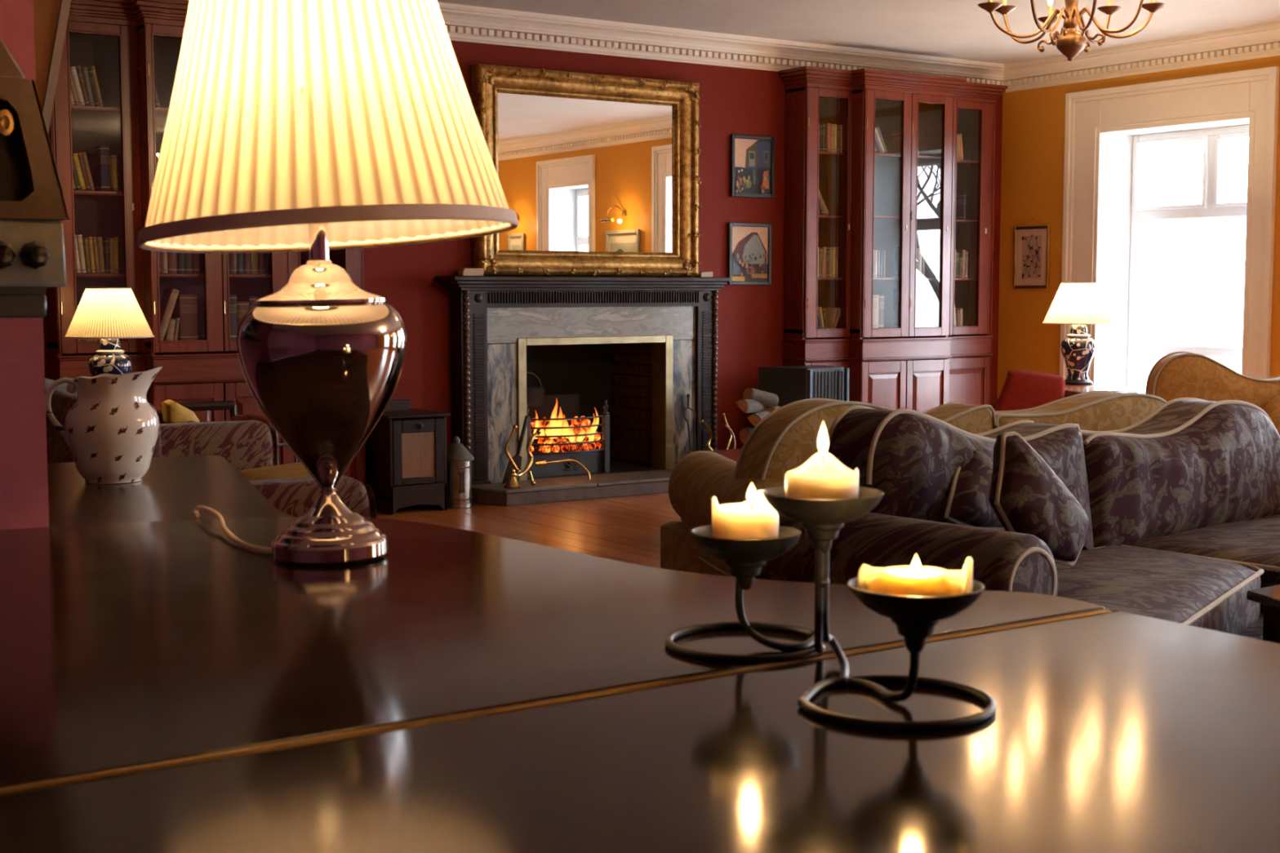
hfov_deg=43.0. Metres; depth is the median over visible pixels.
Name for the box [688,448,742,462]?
coffee table
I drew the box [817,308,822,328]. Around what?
book
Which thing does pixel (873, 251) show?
book
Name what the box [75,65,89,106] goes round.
book
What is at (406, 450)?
cabinet
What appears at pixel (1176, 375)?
sofa
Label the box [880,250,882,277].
book
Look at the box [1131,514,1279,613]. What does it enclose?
seat cushion
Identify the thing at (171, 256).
book
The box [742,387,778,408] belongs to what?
log
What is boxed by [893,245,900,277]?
book
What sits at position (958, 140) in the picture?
book
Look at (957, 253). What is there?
book
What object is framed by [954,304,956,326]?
book
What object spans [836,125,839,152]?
book
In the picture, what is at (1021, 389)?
chair
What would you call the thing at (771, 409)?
log
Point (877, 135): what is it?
book
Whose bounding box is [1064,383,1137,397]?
end table
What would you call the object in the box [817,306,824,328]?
book
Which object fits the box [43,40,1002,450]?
wall
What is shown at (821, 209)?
book
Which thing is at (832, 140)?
book
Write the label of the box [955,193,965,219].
book
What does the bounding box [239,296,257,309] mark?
book
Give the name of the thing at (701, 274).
wooden block
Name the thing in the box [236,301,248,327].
book
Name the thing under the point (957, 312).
book
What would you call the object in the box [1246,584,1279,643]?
table
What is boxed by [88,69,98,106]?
book
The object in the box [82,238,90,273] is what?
book
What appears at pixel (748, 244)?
framed painting
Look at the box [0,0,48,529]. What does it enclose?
wall pier
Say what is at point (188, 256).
book
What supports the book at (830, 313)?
on the bookcase at (873, 201)
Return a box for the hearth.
[471,469,673,506]
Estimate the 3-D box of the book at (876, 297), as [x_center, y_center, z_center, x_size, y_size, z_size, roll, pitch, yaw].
[1.711,-0.858,12.150,0.060,0.250,0.160,-3,6,-34]
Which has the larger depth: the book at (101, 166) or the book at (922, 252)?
the book at (922, 252)
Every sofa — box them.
[44,377,376,518]
[660,390,1167,577]
[755,397,1279,639]
[1145,351,1279,409]
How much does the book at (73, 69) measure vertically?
0.210 m
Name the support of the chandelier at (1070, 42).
hanging from the ceiling
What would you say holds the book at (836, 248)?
on the bookcase at (873, 201)
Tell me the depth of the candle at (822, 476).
1.57 m
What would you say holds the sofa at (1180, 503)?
on the floor
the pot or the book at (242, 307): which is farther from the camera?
the pot
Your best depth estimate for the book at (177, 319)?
9.17 m
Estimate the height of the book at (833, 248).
0.220 m
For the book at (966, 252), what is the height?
0.210 m
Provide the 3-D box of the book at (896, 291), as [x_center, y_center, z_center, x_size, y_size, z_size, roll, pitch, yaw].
[1.995,-0.899,12.332,0.050,0.300,0.150,-3,6,-34]
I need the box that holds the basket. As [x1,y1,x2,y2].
[724,424,735,448]
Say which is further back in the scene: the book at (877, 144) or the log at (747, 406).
the book at (877, 144)
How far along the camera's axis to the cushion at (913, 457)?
4.67 m
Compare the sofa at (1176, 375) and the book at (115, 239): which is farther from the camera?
the book at (115, 239)
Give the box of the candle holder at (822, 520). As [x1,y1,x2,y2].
[665,485,996,731]
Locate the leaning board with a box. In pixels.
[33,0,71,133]
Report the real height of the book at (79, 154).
0.210 m
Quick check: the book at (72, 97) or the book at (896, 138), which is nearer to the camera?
the book at (72, 97)
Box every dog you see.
[503,424,591,488]
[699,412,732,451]
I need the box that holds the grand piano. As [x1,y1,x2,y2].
[0,516,1279,852]
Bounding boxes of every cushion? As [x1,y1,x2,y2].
[161,400,199,423]
[737,400,992,483]
[827,408,1093,550]
[937,449,1005,530]
[988,431,1088,566]
[991,391,1164,431]
[1054,545,1261,635]
[1081,400,1279,547]
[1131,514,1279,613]
[1262,395,1279,428]
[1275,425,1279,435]
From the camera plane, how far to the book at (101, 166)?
9.03 m
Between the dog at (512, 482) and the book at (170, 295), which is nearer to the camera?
the book at (170, 295)
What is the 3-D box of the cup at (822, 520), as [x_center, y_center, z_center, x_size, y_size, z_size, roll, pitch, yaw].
[0.178,0.094,1.588,0.119,0.060,0.119,-3,6,-34]
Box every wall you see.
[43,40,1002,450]
[997,55,1279,398]
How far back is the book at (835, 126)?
11.94 m
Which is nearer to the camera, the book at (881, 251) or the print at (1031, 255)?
the book at (881, 251)
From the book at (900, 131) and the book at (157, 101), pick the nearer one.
the book at (157, 101)
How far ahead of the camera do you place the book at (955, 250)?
12.70 m
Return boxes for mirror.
[471,63,701,276]
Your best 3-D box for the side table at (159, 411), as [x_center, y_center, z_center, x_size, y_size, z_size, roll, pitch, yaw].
[-2.743,0.272,8.474,0.550,0.722,0.550,-3,6,-34]
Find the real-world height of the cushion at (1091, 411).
0.451 m
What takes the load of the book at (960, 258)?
on the bookcase at (873, 201)
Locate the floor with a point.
(626, 529)
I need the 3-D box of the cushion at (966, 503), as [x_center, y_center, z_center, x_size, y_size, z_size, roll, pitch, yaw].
[0.999,0.187,4.798,0.178,0.274,0.418,5,7,44]
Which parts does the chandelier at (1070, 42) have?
arm, arm, arm, bulb, arm, stem, arm, arm, arm, arm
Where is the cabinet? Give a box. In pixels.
[365,399,450,515]
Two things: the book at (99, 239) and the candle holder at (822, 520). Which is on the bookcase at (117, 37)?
the book at (99, 239)
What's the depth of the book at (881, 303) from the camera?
12.11 m
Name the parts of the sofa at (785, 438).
seat, arm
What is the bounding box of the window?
[1059,66,1279,389]
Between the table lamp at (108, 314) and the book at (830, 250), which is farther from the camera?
the book at (830, 250)
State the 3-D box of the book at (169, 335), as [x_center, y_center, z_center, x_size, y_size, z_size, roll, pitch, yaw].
[-2.680,-0.548,9.210,0.056,0.124,0.150,-3,6,-34]
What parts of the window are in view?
frame, casement frame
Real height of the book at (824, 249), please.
0.220 m
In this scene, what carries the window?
in the wall at (1033, 120)
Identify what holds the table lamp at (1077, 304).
on the end table at (1070, 389)
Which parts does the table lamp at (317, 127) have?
stem, lamp shade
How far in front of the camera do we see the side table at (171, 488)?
3.31 m
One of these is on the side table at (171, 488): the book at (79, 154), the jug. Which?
the jug
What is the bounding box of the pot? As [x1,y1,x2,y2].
[526,371,544,410]
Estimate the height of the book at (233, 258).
0.240 m
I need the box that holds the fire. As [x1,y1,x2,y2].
[530,404,600,452]
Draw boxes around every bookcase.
[45,0,366,484]
[778,66,1008,413]
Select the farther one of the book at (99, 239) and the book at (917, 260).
the book at (917, 260)
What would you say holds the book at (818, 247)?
on the bookcase at (873, 201)
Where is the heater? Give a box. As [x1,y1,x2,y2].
[758,364,849,406]
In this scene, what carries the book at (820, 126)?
on the bookcase at (873, 201)
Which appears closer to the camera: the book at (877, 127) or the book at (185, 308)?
the book at (185, 308)
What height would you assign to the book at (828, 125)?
0.205 m
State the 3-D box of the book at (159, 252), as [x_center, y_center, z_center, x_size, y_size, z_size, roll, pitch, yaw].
[-2.736,-0.986,9.135,0.040,0.250,0.150,-3,6,-34]
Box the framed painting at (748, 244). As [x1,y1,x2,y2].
[727,222,771,284]
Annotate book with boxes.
[70,66,84,105]
[70,71,79,105]
[71,91,75,105]
[72,151,90,190]
[72,153,86,190]
[72,157,80,190]
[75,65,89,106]
[75,234,80,273]
[75,235,86,273]
[80,66,94,106]
[81,151,94,191]
[82,236,95,273]
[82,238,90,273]
[87,66,102,106]
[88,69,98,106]
[92,236,100,273]
[93,145,110,191]
[96,236,105,273]
[102,239,109,273]
[106,237,119,273]
[108,239,114,273]
[109,155,117,191]
[154,85,159,107]
[158,251,160,273]
[160,251,168,273]
[160,288,179,340]
[163,319,175,340]
[167,252,177,273]
[170,294,198,340]
[170,317,179,340]
[176,252,184,273]
[184,253,191,273]
[191,253,199,273]
[229,253,236,274]
[229,294,237,339]
[231,253,244,274]
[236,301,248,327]
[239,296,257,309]
[240,253,251,274]
[248,253,257,274]
[257,253,265,274]
[302,251,309,264]
[817,247,818,277]
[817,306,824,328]
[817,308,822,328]
[818,124,822,151]
[818,190,828,215]
[818,197,825,214]
[818,247,826,277]
[818,248,822,277]
[819,123,825,151]
[821,308,827,328]
[822,307,836,328]
[824,123,831,151]
[824,124,826,151]
[826,247,835,277]
[826,248,832,277]
[826,249,829,277]
[828,307,840,328]
[830,124,834,151]
[834,124,836,151]
[835,247,838,277]
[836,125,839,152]
[837,124,842,152]
[872,294,879,328]
[873,250,874,277]
[874,250,877,277]
[875,126,887,153]
[875,128,884,152]
[875,136,881,152]
[876,250,879,277]
[878,294,884,328]
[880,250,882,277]
[882,250,885,277]
[890,132,902,154]
[891,129,902,133]
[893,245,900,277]
[893,288,899,328]
[915,248,918,277]
[915,292,919,327]
[918,248,921,277]
[920,293,927,327]
[920,294,924,327]
[921,251,924,277]
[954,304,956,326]
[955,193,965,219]
[955,249,956,278]
[955,249,965,278]
[955,252,959,278]
[955,308,962,325]
[955,310,959,326]
[956,133,963,159]
[956,134,958,159]
[957,134,960,159]
[959,257,962,278]
[964,251,968,278]
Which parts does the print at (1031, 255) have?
frame rail, frame rail, frame rail, frame rail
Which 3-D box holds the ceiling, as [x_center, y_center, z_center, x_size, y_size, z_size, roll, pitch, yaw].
[1.345,-2.192,4.225,12.534,0.100,12.993,-3,6,-34]
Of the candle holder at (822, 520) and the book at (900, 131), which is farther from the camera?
the book at (900, 131)
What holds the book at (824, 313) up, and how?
in the bookcase at (873, 201)
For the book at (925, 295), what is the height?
0.260 m
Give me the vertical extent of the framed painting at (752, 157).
0.440 m
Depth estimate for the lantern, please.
10.04 m
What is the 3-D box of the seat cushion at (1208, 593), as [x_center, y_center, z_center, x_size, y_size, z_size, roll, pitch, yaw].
[1.350,0.510,4.614,1.321,0.200,0.888,-4,6,-41]
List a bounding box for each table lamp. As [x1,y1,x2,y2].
[64,287,154,376]
[137,0,518,566]
[1042,282,1115,384]
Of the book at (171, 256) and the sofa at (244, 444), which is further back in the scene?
the book at (171, 256)
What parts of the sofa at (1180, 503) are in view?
arm, seat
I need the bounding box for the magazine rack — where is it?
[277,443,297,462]
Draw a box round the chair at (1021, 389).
[994,368,1065,411]
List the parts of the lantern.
lid, handle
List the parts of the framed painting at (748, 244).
frame rail, frame rail, frame rail, frame rail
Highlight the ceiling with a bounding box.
[436,0,1279,63]
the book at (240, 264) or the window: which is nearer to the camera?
the book at (240, 264)
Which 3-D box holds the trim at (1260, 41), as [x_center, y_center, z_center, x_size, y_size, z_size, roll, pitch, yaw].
[6.481,-2.332,7.677,0.158,0.200,12.993,-3,6,-34]
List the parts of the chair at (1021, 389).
post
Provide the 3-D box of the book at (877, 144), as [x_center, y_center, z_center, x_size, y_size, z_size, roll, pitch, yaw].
[1.694,-2.116,12.027,0.122,0.186,0.150,-3,6,-34]
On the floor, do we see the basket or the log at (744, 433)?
the basket
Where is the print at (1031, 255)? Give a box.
[1013,217,1050,288]
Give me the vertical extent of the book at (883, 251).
0.200 m
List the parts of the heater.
corner post, corner post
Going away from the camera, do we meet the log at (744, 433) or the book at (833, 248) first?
the log at (744, 433)
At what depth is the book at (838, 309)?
12.07 m
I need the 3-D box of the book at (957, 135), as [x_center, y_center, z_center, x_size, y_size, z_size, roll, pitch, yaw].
[2.418,-2.173,12.680,0.032,0.190,0.150,-3,6,-34]
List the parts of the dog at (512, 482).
scroll arm, rail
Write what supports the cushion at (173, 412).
on the wooden armchair at (215, 405)
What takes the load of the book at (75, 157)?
on the bookcase at (117, 37)
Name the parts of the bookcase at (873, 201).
panel, waist moulding, cornice, waist moulding, cupboard door, door, shelf, shelf, shelf, raised panel, cupboard door, door, panel, waist moulding, waist moulding, shelf, shelf, cornice, shelf, raised panel, cupboard door, door, panel, raised panel, shelf, shelf, shelf, cupboard door, waist moulding, door, waist moulding, cornice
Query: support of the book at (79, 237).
on the bookcase at (117, 37)
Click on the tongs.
(687, 395)
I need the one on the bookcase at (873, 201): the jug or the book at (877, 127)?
the book at (877, 127)
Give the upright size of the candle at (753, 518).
0.066 m
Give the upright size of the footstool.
0.530 m
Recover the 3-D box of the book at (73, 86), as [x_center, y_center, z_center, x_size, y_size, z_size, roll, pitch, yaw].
[-3.148,-1.875,8.958,0.076,0.219,0.160,-3,6,-34]
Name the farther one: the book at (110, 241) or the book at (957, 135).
the book at (957, 135)
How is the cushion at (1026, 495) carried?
on the sofa at (1180, 503)
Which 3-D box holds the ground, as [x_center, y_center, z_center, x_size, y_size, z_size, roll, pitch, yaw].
[26.428,0.050,23.871,49.600,0.200,90.000,-3,6,-34]
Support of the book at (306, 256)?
on the bookcase at (117, 37)
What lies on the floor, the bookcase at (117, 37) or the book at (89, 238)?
the bookcase at (117, 37)
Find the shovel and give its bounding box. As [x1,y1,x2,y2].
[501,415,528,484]
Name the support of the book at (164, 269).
on the bookcase at (117, 37)
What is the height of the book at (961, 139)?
0.202 m
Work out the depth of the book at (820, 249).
11.94 m
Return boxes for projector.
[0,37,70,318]
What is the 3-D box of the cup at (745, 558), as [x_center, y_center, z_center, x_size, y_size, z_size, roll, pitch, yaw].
[0.110,0.139,1.689,0.115,0.060,0.115,-3,6,-34]
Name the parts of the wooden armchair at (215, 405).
rail, leg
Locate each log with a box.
[735,399,766,413]
[739,426,755,444]
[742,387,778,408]
[747,405,781,426]
[765,406,778,412]
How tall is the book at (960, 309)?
0.140 m
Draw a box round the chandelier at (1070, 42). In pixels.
[977,0,1165,62]
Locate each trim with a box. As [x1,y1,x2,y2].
[437,2,1004,85]
[1003,21,1279,93]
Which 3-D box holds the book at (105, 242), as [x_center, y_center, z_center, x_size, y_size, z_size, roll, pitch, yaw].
[-3.012,-0.955,9.127,0.020,0.190,0.160,-3,6,-34]
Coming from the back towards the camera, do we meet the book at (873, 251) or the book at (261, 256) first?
the book at (873, 251)
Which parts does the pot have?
handle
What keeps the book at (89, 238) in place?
on the bookcase at (117, 37)
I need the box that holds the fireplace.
[435,275,729,486]
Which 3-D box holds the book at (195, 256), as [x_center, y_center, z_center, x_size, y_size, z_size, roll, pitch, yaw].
[-2.558,-0.997,9.266,0.040,0.250,0.170,-3,6,-34]
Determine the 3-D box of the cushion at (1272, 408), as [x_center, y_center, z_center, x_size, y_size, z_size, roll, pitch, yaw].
[3.362,-0.049,8.413,0.328,0.269,0.190,1,5,8]
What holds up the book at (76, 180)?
on the bookcase at (117, 37)
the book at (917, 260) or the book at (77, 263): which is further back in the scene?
the book at (917, 260)
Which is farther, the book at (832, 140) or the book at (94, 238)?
the book at (832, 140)
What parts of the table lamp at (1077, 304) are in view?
lamp shade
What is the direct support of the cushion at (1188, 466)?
on the sofa at (1180, 503)
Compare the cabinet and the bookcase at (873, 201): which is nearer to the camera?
the cabinet
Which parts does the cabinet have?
door, leather panel, knob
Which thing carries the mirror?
on the fireplace
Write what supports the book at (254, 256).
on the bookcase at (117, 37)
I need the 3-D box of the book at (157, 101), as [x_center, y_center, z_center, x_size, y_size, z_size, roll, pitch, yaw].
[-2.738,-1.884,9.064,0.076,0.219,0.160,-3,6,-34]
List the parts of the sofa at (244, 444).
arm, arm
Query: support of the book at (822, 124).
on the bookcase at (873, 201)
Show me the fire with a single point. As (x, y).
(581, 422)
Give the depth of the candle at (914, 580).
1.42 m
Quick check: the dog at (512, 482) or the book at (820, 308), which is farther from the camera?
the book at (820, 308)
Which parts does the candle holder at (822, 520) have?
ring rod, ring rod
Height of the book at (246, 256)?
0.250 m
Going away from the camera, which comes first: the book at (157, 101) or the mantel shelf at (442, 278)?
the book at (157, 101)
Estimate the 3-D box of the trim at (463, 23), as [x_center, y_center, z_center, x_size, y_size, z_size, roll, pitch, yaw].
[-2.230,-2.489,9.548,12.544,0.200,0.158,-3,6,-34]
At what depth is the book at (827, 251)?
11.98 m
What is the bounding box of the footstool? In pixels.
[239,462,311,480]
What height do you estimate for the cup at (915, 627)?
0.060 m
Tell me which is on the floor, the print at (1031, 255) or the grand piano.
the grand piano
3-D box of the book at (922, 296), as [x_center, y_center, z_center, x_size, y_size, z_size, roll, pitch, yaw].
[2.106,-0.880,12.409,0.040,0.250,0.150,-3,6,-34]
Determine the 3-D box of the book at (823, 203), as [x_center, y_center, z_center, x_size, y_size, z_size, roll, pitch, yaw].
[1.293,-1.651,11.978,0.126,0.188,0.170,-3,6,-34]
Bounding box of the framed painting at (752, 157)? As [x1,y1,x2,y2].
[729,134,774,198]
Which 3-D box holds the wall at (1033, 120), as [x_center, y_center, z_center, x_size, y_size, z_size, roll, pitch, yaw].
[6.754,-0.887,7.982,0.500,3.130,12.993,-3,6,-34]
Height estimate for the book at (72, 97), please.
0.219 m
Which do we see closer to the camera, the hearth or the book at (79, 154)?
the book at (79, 154)
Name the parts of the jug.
handle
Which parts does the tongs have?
arm, handle, arm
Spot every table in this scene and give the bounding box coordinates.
[47,454,292,526]
[155,406,162,416]
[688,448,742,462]
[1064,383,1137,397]
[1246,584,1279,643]
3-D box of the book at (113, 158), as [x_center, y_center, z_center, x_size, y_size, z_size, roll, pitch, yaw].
[-2.965,-1.416,9.120,0.024,0.200,0.160,-3,6,-34]
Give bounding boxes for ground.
[1137,333,1242,393]
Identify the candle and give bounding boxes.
[711,482,778,539]
[785,421,858,498]
[857,553,973,611]
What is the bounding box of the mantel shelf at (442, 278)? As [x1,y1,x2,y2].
[435,275,729,281]
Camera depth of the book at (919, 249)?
12.30 m
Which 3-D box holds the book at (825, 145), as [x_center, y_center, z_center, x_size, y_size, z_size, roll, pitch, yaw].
[1.318,-2.112,11.955,0.018,0.190,0.170,-3,6,-34]
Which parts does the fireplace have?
rail, rail, fire grate, shelf moulding, brass trim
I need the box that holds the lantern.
[446,435,474,509]
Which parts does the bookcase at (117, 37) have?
waist moulding, shelf, shelf, panel, door, shelf, cornice, cornice, shelf, door, cupboard door, waist moulding, raised panel, waist moulding, panel, shelf, door, cupboard door, raised panel, panel, door, raised panel, cupboard door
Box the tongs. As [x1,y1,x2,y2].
[682,394,696,452]
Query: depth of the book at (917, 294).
12.32 m
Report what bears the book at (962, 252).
on the bookcase at (873, 201)
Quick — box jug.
[45,366,162,484]
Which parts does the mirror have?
frame rail, glass, frame rail, frame rail, frame rail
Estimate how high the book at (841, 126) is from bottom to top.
0.200 m
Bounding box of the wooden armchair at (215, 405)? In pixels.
[158,400,271,426]
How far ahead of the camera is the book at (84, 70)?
8.94 m
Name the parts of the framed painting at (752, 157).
frame rail, frame rail, frame rail, frame rail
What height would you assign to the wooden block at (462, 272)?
0.050 m
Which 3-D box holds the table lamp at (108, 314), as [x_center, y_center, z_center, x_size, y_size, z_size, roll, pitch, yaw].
[-2.743,-0.402,8.417,0.445,0.630,0.445,-3,6,-34]
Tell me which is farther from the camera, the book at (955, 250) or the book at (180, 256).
the book at (955, 250)
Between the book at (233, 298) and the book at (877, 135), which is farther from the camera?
the book at (877, 135)
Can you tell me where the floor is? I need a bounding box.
[376,492,681,568]
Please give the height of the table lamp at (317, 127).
0.882 m
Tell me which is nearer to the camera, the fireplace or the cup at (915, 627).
the cup at (915, 627)
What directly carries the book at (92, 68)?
on the bookcase at (117, 37)
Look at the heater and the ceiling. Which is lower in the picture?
the heater
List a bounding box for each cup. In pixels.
[690,524,801,590]
[761,485,884,554]
[847,577,984,652]
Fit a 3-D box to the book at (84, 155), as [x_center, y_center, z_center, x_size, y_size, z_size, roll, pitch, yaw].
[-3.087,-1.414,9.038,0.063,0.210,0.160,-3,6,-34]
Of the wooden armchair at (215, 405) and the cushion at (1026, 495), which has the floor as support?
the wooden armchair at (215, 405)
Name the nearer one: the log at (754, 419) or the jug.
the jug
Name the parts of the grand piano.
lid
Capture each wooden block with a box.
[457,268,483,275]
[695,271,712,277]

